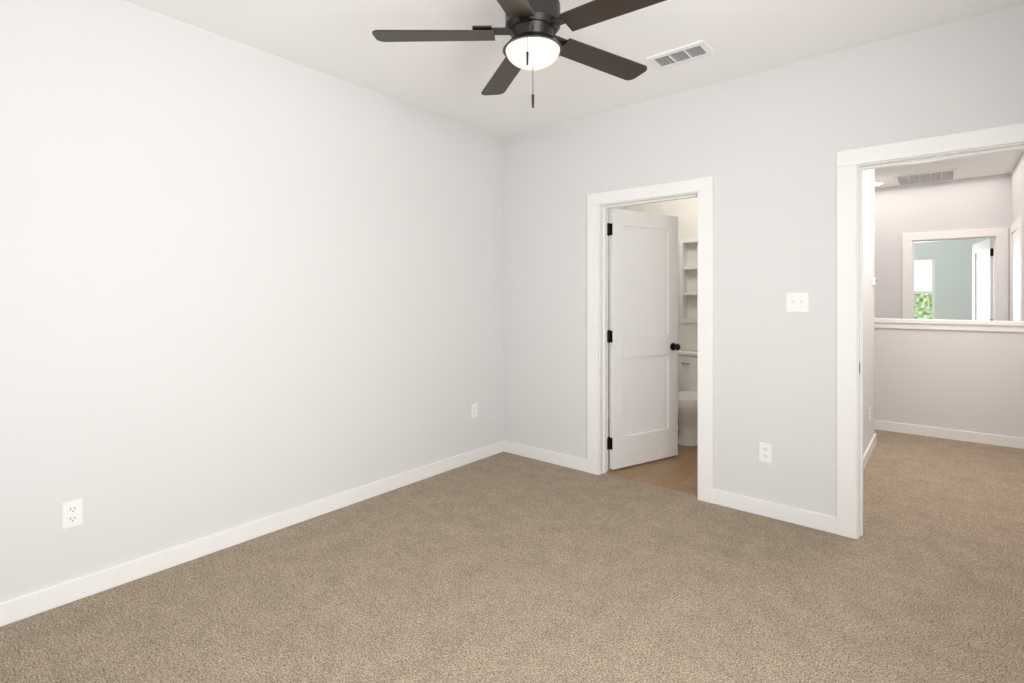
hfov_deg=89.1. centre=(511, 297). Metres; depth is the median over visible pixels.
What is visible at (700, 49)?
ceiling vent
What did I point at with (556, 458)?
baseboard
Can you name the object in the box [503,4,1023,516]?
wall
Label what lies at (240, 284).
wall
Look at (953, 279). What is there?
wall
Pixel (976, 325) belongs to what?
trim
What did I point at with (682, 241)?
shelf
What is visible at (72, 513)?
electrical outlet
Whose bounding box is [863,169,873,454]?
wall
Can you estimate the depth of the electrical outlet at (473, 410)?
4.26 m
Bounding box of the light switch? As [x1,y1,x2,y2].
[786,293,808,311]
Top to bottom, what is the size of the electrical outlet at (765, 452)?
0.114 m
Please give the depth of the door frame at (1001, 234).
6.04 m
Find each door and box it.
[608,208,679,469]
[972,239,993,319]
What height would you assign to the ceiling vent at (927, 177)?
0.012 m
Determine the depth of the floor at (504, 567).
2.35 m
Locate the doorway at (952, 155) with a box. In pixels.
[857,142,1023,538]
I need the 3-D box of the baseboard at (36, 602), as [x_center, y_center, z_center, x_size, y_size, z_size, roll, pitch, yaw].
[-1.266,1.292,3.111,0.017,0.095,3.750,0,0,40]
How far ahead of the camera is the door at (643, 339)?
4.20 m
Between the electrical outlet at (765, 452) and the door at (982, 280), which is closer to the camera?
the electrical outlet at (765, 452)
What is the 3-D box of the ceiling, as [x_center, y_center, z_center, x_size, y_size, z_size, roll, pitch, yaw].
[2.873,-1.460,4.744,4.540,0.120,11.790,0,0,40]
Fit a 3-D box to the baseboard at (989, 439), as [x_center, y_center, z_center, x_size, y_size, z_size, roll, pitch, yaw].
[3.533,1.292,5.454,2.610,0.095,0.014,0,0,40]
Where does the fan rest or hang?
hanging from the ceiling
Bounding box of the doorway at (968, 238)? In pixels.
[912,236,995,320]
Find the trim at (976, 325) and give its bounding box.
[874,318,1023,331]
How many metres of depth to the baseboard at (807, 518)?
3.15 m
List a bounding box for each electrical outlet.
[62,499,82,528]
[471,403,476,417]
[759,442,771,462]
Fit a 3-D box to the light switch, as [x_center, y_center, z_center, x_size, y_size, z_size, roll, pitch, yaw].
[1.688,0.025,3.083,0.117,0.114,0.020,0,0,40]
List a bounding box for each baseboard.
[0,440,503,626]
[504,441,586,471]
[713,489,835,533]
[863,433,875,470]
[874,420,1023,448]
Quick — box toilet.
[678,350,697,445]
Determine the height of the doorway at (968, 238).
2.055 m
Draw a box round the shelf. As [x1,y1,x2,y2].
[680,238,697,322]
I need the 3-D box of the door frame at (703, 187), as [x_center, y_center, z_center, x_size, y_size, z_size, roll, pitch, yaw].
[0.985,0.273,3.746,0.950,2.135,0.138,0,0,40]
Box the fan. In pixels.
[372,0,665,107]
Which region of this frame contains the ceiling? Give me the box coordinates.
[124,0,1023,187]
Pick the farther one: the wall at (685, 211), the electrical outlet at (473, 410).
the wall at (685, 211)
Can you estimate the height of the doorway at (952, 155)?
2.090 m
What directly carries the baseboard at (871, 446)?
attached to the wall at (868, 296)
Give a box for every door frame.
[587,176,712,502]
[836,123,1023,538]
[902,227,1007,320]
[1010,215,1022,320]
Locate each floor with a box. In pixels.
[0,429,1023,682]
[607,418,697,495]
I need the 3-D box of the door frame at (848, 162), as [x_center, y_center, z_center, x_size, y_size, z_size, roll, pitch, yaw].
[2.231,0.255,2.633,1.010,2.170,0.018,0,0,40]
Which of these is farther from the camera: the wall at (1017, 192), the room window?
the room window
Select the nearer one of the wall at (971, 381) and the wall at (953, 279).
the wall at (971, 381)
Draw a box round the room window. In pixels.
[914,258,934,318]
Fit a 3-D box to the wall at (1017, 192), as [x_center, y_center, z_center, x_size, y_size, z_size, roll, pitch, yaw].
[2.980,-0.030,2.588,0.120,2.740,8.610,0,0,40]
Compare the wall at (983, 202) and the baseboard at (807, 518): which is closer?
the baseboard at (807, 518)
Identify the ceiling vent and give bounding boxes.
[646,40,714,69]
[893,169,956,185]
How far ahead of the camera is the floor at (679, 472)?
4.02 m
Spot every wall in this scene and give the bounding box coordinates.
[0,0,502,602]
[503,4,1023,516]
[608,197,697,408]
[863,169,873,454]
[874,173,1010,320]
[874,328,1023,437]
[914,238,993,319]
[1011,151,1023,320]
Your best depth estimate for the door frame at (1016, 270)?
5.35 m
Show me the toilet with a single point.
(688, 396)

